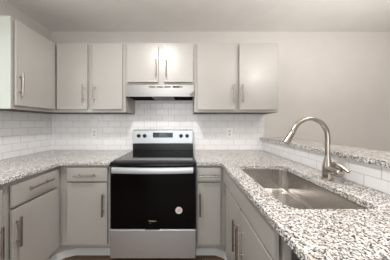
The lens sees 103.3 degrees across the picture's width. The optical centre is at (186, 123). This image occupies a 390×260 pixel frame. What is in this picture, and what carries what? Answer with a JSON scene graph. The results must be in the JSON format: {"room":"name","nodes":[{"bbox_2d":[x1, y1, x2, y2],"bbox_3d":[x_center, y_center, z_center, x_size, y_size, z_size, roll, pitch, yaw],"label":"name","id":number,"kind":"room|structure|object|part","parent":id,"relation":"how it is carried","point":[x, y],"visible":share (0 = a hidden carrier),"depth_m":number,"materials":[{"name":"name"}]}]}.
{"room":"kitchen","nodes":[
{"label":"kitchen","id":0,"kind":"room"},
{"bbox_2d":[0,0,51,40],"bbox_3d":[-1.815,0.028,-0.290,0.100,2.461,4.619,0,0,0],"label":"wall","id":1,"kind":"structure","parent":0,"point":[6,9],"depth_m":1.66,"materials":[{"name":"paint"}]},
{"bbox_2d":[0,111,51,159],"bbox_3d":[-1.761,0.111,1.109,0.008,0.466,1.819,0,0,0],"label":"backsplash","id":2,"kind":"structure","parent":1,"relation":"attached to","point":[21,133],"depth_m":1.66,"materials":[{"name":"tile"}]},
{"bbox_2d":[0,16,65,113],"bbox_3d":[-1.578,-0.508,1.649,0.370,0.775,0.739,0,0,0],"label":"upper cabinet","id":3,"kind":"object","parent":1,"relation":"attached to","point":[27,57],"visible":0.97,"depth_m":1.38,"materials":[{"name":"beige wood"}]},
{"bbox_3d":[-1.612,-0.509,1.281,0.303,0.772,0.004,0,0,0],"label":"panel","id":4,"kind":"part","parent":3,"relation":"part of","materials":[{"name":"white paint"}]},
{"bbox_3d":[-1.413,-0.335,1.325,0.040,0.200,0.015,0,0,0],"label":"handle","id":5,"kind":"part","parent":3,"relation":"part of","materials":[{"name":"silver metal"}]},
{"bbox_3d":[-1.470,-0.509,1.498,0.019,0.772,0.430,0,0,0],"label":"frame","id":6,"kind":"part","parent":3,"relation":"part of","materials":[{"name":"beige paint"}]},
{"bbox_3d":[-1.622,-0.122,1.651,0.284,0.003,0.735,0,0,0],"label":"panel","id":7,"kind":"part","parent":3,"relation":"part of","materials":[{"name":"grey wood"}]},
{"bbox_3d":[-1.446,-0.511,1.493,0.028,0.716,0.388,0,0,0],"label":"door","id":8,"kind":"part","parent":3,"relation":"part of","materials":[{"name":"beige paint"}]},
{"bbox_2d":[46,245,109,259],"bbox_3d":[-1.145,1.189,1.011,0.430,0.139,1.262,0,0,26],"label":"trim","id":9,"kind":"structure","parent":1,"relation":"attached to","point":[60,248],"depth_m":1.47,"materials":[{"name":"beige wood"}]},
{"bbox_2d":[61,255,224,259],"bbox_3d":[0.917,1.309,-0.290,5.565,0.100,4.819,0,0,0],"label":"floor","id":10,"kind":"structure","parent":0,"point":[76,257],"depth_m":1.44,"materials":[{"name":"brown wood"}]},
{"bbox_2d":[0,185,4,259],"bbox_3d":[-1.425,0.817,0.670,0.673,0.884,0.600,0,0,0],"label":"base cabinet","id":11,"kind":"object","parent":10,"relation":"on","point":[2,228],"visible":1,"depth_m":0.94,"materials":[{"name":"beige wood"}]},
{"bbox_3d":[-1.141,0.477,0.672,0.028,0.140,0.545,0,0,0],"label":"drawer","id":12,"kind":"part","parent":11,"relation":"part of","materials":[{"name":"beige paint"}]},
{"bbox_3d":[-1.141,0.831,0.672,0.028,0.525,0.545,0,0,0],"label":"door","id":13,"kind":"part","parent":11,"relation":"part of","materials":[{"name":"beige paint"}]},
{"bbox_3d":[-1.165,0.746,0.670,0.019,0.742,0.600,0,0,0],"label":"frame","id":14,"kind":"part","parent":11,"relation":"part of","materials":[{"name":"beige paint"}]},
{"bbox_3d":[-1.108,0.717,0.920,0.040,0.200,0.015,0,0,0],"label":"handle","id":15,"kind":"part","parent":11,"relation":"part of","materials":[{"name":"silver metal"}]},
{"bbox_2d":[3,166,59,259],"bbox_3d":[-1.425,0.817,1.495,0.673,0.884,1.045,0,0,0],"label":"base cabinet","id":16,"kind":"object","parent":10,"relation":"on","point":[31,204],"visible":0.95,"depth_m":1.14,"materials":[{"name":"beige wood"}]},
{"bbox_3d":[-1.108,0.717,1.024,0.040,0.200,0.015,0,0,0],"label":"handle","id":17,"kind":"part","parent":16,"relation":"part of","materials":[{"name":"silver metal"}]},
{"bbox_3d":[-1.141,0.477,1.179,0.028,0.140,0.361,0,0,0],"label":"drawer","id":18,"kind":"part","parent":16,"relation":"part of","materials":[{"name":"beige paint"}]},
{"bbox_3d":[-1.141,0.831,1.179,0.028,0.525,0.361,0,0,0],"label":"door","id":19,"kind":"part","parent":16,"relation":"part of","materials":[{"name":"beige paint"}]},
{"bbox_3d":[-1.108,0.462,1.180,0.040,0.015,0.200,0,0,0],"label":"handle","id":20,"kind":"part","parent":16,"relation":"part of","materials":[{"name":"silver metal"}]},
{"bbox_2d":[0,150,131,185],"bbox_3d":[-1.218,0.360,1.135,1.093,0.030,1.769,0,0,0],"label":"countertop","id":21,"kind":"structure","parent":16,"relation":"on","point":[14,168],"depth_m":1.43,"materials":[{"name":"stone"}]},
{"bbox_2d":[48,248,109,259],"bbox_3d":[-1.141,1.228,1.008,0.437,0.062,1.262,0,0,26],"label":"baseboard","id":22,"kind":"structure","parent":10,"relation":"on","point":[75,251],"depth_m":1.47,"materials":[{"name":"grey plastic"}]},
{"bbox_2d":[60,165,110,244],"bbox_3d":[-0.913,0.817,1.679,0.482,0.884,0.673,0,0,0],"label":"base cabinet","id":23,"kind":"object","parent":10,"relation":"on","point":[84,189],"visible":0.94,"depth_m":1.38,"materials":[{"name":"beige wood"}]},
{"bbox_3d":[-0.893,0.464,1.362,0.200,0.015,0.040,0,0,0],"label":"handle","id":24,"kind":"part","parent":23,"relation":"part of","materials":[{"name":"silver metal"}]},
{"bbox_3d":[-0.889,0.457,1.395,0.363,0.121,0.028,0,0,0],"label":"drawer","id":25,"kind":"part","parent":23,"relation":"part of","materials":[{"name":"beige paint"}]},
{"bbox_3d":[-0.890,0.812,1.395,0.361,0.554,0.028,0,0,0],"label":"door","id":26,"kind":"part","parent":23,"relation":"part of","materials":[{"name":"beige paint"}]},
{"bbox_3d":[-0.739,0.721,1.362,0.015,0.200,0.040,0,0,0],"label":"handle","id":27,"kind":"part","parent":23,"relation":"part of","materials":[{"name":"silver metal"}]},
{"bbox_2d":[109,130,196,258],"bbox_3d":[-0.290,0.671,1.636,0.758,1.176,0.743,0,0,0],"label":"electric range","id":28,"kind":"object","parent":10,"relation":"on","point":[153,185],"visible":1,"depth_m":1.33,"materials":[{"name":"black metal"}]},
{"bbox_3d":[-0.281,0.393,1.297,0.676,0.056,0.066,0,0,0],"label":"handle","id":29,"kind":"part","parent":28,"relation":"part of","materials":[{"name":"silver metal"}]},
{"bbox_2d":[109,150,195,166],"bbox_3d":[-0.290,0.355,1.630,0.758,0.036,0.600,0,0,0],"label":"cooktop","id":30,"kind":"object","parent":28,"relation":"in","point":[134,158],"depth_m":1.45,"materials":[{"name":"black glass"}]},
{"bbox_3d":[-0.287,1.042,1.353,0.740,0.250,0.050,0,0,0],"label":"storage drawer","id":31,"kind":"part","parent":28,"relation":"part of","materials":[{"name":"silver metal"}]},
{"bbox_3d":[-0.286,0.643,1.354,0.742,0.532,0.048,0,0,0],"label":"oven door","id":32,"kind":"part","parent":28,"relation":"part of","materials":[{"name":"black glass"}]},
{"bbox_3d":[-0.286,0.665,1.328,0.726,0.483,0.003,0,0,0],"label":"door glass","id":33,"kind":"part","parent":28,"relation":"part of","materials":[{"name":"black glass"}]},
{"bbox_3d":[-0.291,0.169,1.923,0.750,0.165,0.009,0,0,0],"label":"control panel","id":34,"kind":"part","parent":28,"relation":"part of","materials":[{"name":"silver metal"}]},
{"bbox_2d":[196,165,224,244],"bbox_3d":[0.224,0.817,1.679,0.264,0.884,0.673,0,0,0],"label":"base cabinet","id":35,"kind":"object","parent":10,"relation":"on","point":[210,186],"visible":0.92,"depth_m":1.38,"materials":[{"name":"beige wood"}]},
{"bbox_3d":[0.124,0.721,1.362,0.015,0.200,0.040,0,0,0],"label":"handle","id":36,"kind":"part","parent":35,"relation":"part of","materials":[{"name":"silver metal"}]},
{"bbox_3d":[0.204,0.811,1.395,0.207,0.552,0.028,0,0,0],"label":"door","id":37,"kind":"part","parent":35,"relation":"part of","materials":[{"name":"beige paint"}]},
{"bbox_3d":[0.205,0.455,1.395,0.209,0.117,0.028,0,0,0],"label":"drawer","id":38,"kind":"part","parent":35,"relation":"part of","materials":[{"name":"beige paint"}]},
{"bbox_2d":[196,245,225,251],"bbox_3d":[0.387,1.189,1.067,0.263,0.139,0.983,0,0,-20],"label":"trim","id":39,"kind":"structure","parent":10,"relation":"on","point":[221,247],"depth_m":1.48,"materials":[{"name":"beige wood"}]},
{"bbox_2d":[196,248,226,259],"bbox_3d":[0.382,1.228,1.064,0.270,0.062,0.982,0,0,-20],"label":"baseboard","id":40,"kind":"structure","parent":10,"relation":"on","point":[199,251],"depth_m":1.47,"materials":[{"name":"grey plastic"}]},
{"bbox_2d":[223,168,292,259],"bbox_3d":[0.626,0.817,0.984,0.673,0.884,0.851,0,0,0],"label":"base cabinet","id":41,"kind":"object","parent":10,"relation":"on","point":[249,235],"visible":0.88,"depth_m":0.84,"materials":[{"name":"beige wood"}]},
{"bbox_3d":[0.343,0.812,1.121,0.028,0.563,0.335,0,0,0],"label":"door","id":42,"kind":"part","parent":41,"relation":"part of","materials":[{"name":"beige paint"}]},
{"bbox_3d":[0.310,0.714,0.980,0.040,0.200,0.015,0,0,0],"label":"handle","id":43,"kind":"part","parent":41,"relation":"part of","materials":[{"name":"silver metal"}]},
{"bbox_3d":[0.310,0.714,0.912,0.040,0.200,0.015,0,0,0],"label":"handle","id":44,"kind":"part","parent":41,"relation":"part of","materials":[{"name":"silver metal"}]},
{"bbox_3d":[0.343,0.812,0.771,0.028,0.563,0.343,0,0,0],"label":"door","id":45,"kind":"part","parent":41,"relation":"part of","materials":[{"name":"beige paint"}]},
{"bbox_2d":[193,150,389,259],"bbox_3d":[0.539,0.360,1.075,0.894,0.030,1.889,0,0,0],"label":"countertop","id":46,"kind":"structure","parent":41,"relation":"on","point":[312,234],"depth_m":0.58,"materials":[{"name":"stone"}]},
{"bbox_2d":[241,169,367,208],"bbox_3d":[0.606,0.459,0.941,0.426,0.169,0.682,0,0,0],"label":"sink","id":47,"kind":"object","parent":46,"relation":"in","point":[292,190],"visible":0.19,"depth_m":1.07,"materials":[{"name":"metal"}]},
{"bbox_2d":[283,116,350,180],"bbox_3d":[0.747,0.150,0.903,0.303,0.388,0.148,0,0,0],"label":"faucet","id":48,"kind":"object","parent":46,"relation":"on","point":[329,169],"visible":1,"depth_m":0.93,"materials":[{"name":"silver metal"}]},
{"bbox_3d":[0.762,0.078,0.946,0.241,0.244,0.027,0,0,0],"label":"spout","id":49,"kind":"part","parent":48,"relation":"part of","materials":[{"name":"silver metal"}]},
{"bbox_3d":[0.875,0.248,0.881,0.026,0.049,0.103,0,0,-10],"label":"lever","id":50,"kind":"part","parent":48,"relation":"part of","materials":[{"name":"silver metal"}]},
{"bbox_2d":[293,252,299,259],"bbox_3d":[0.667,0.779,0.348,0.580,0.760,0.410,0,0,0],"label":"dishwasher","id":51,"kind":"object","parent":10,"relation":"on","point":[295,257],"visible":0.02,"depth_m":0.53,"materials":[{"name":"black metal"}]},
{"bbox_2d":[6,0,389,31],"bbox_3d":[0.917,-1.252,-0.290,5.565,0.100,4.819,0,0,0],"label":"ceiling","id":52,"kind":"structure","parent":0,"point":[54,15],"depth_m":1.70,"materials":[{"name":"paint"}]},
{"bbox_2d":[52,32,389,151],"bbox_3d":[0.917,0.028,2.069,5.565,2.461,0.100,0,0,0],"label":"wall","id":53,"kind":"structure","parent":0,"point":[340,79],"depth_m":2.02,"materials":[{"name":"paint"}]},
{"bbox_2d":[92,129,96,137],"bbox_3d":[-1.195,0.129,2.006,0.074,0.120,0.010,0,0,0],"label":"wall outlet","id":54,"kind":"object","parent":53,"relation":"attached to","point":[94,131],"visible":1,"depth_m":2.00,"materials":[{"name":"white plastic"}]},
{"bbox_2d":[55,43,134,113],"bbox_3d":[-1.066,-0.508,1.832,0.787,0.775,0.370,0,0,0],"label":"upper cabinet","id":55,"kind":"object","parent":53,"relation":"attached to","point":[90,78],"visible":1,"depth_m":1.69,"materials":[{"name":"beige wood"}]},
{"bbox_3d":[-1.252,-0.514,1.700,0.332,0.715,0.028,0,0,0],"label":"door","id":56,"kind":"part","parent":55,"relation":"part of","materials":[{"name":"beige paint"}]},
{"bbox_3d":[-1.117,-0.323,1.667,0.015,0.200,0.040,0,0,0],"label":"handle","id":57,"kind":"part","parent":55,"relation":"part of","materials":[{"name":"silver metal"}]},
{"bbox_3d":[-1.066,-0.122,1.876,0.787,0.003,0.284,0,0,0],"label":"panel","id":58,"kind":"part","parent":55,"relation":"part of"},
{"bbox_3d":[-0.866,-0.514,1.700,0.325,0.715,0.028,0,0,0],"label":"door","id":59,"kind":"part","parent":55,"relation":"part of","materials":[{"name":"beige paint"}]},
{"bbox_2d":[52,100,263,149],"bbox_3d":[-0.368,-0.044,2.015,2.779,0.776,0.008,0,0,0],"label":"backsplash","id":60,"kind":"structure","parent":53,"relation":"attached to","point":[69,131],"depth_m":2.01,"materials":[{"name":"tile"}]},
{"bbox_2d":[126,43,193,84],"bbox_3d":[-0.289,-0.662,1.832,0.762,0.467,0.370,0,0,0],"label":"upper cabinet","id":61,"kind":"object","parent":53,"relation":"attached to","point":[146,63],"visible":0.98,"depth_m":1.69,"materials":[{"name":"beige wood"}]},
{"bbox_3d":[-0.476,-0.653,1.700,0.337,0.400,0.028,0,0,0],"label":"door","id":62,"kind":"part","parent":61,"relation":"part of","materials":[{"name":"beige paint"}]},
{"bbox_2d":[126,85,193,100],"bbox_3d":[-0.290,-0.359,1.853,0.757,0.136,0.314,0,0,0],"label":"range hood","id":63,"kind":"object","parent":61,"relation":"attached to","point":[134,92],"visible":1,"depth_m":1.70,"materials":[{"name":"metal"}]},
{"bbox_3d":[-0.084,-0.653,1.700,0.324,0.400,0.028,0,0,0],"label":"door","id":64,"kind":"part","parent":61,"relation":"part of","materials":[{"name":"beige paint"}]},
{"bbox_2d":[227,128,231,136],"bbox_3d":[0.563,0.121,2.006,0.074,0.120,0.010,0,0,0],"label":"wall outlet","id":65,"kind":"object","parent":53,"relation":"attached to","point":[229,130],"visible":1,"depth_m":2.00,"materials":[{"name":"white plastic"}]},
{"bbox_2d":[193,43,277,113],"bbox_3d":[0.557,-0.508,1.832,0.929,0.775,0.370,0,0,0],"label":"upper cabinet","id":66,"kind":"object","parent":53,"relation":"attached to","point":[230,78],"visible":0.99,"depth_m":1.69,"materials":[{"name":"beige wood"}]},
{"bbox_3d":[0.332,-0.509,1.700,0.415,0.715,0.028,0,0,0],"label":"door","id":67,"kind":"part","parent":66,"relation":"part of","materials":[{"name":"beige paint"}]},
{"bbox_3d":[0.512,-0.323,1.667,0.015,0.200,0.040,0,0,0],"label":"handle","id":68,"kind":"part","parent":66,"relation":"part of","materials":[{"name":"silver metal"}]},
{"bbox_3d":[0.557,-0.122,1.876,0.929,0.003,0.284,0,0,0],"label":"panel","id":69,"kind":"part","parent":66,"relation":"part of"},
{"bbox_3d":[0.610,-0.323,1.667,0.015,0.200,0.040,0,0,0],"label":"handle","id":70,"kind":"part","parent":66,"relation":"part of","materials":[{"name":"silver metal"}]},
{"bbox_3d":[0.791,-0.509,1.700,0.416,0.715,0.028,0,0,0],"label":"door","id":71,"kind":"part","parent":66,"relation":"part of","materials":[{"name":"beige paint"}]},
{"bbox_3d":[1.077,0.736,1.065,0.165,1.044,1.891,0,0,0],"label":"wall","id":72,"kind":"structure","parent":0,"visible":0},
{"bbox_2d":[260,137,389,168],"bbox_3d":[1.132,0.198,1.059,0.346,0.032,1.919,0,0,0],"label":"countertop","id":73,"kind":"structure","parent":72,"relation":"on","point":[369,156],"depth_m":1.03,"materials":[{"name":"stone"}]},
{"bbox_2d":[262,140,389,193],"bbox_3d":[0.990,0.279,1.065,0.008,0.130,1.891,0,0,0],"label":"backsplash","id":74,"kind":"structure","parent":72,"relation":"attached to","point":[372,176],"depth_m":0.94,"materials":[{"name":"tile"}]}
]}

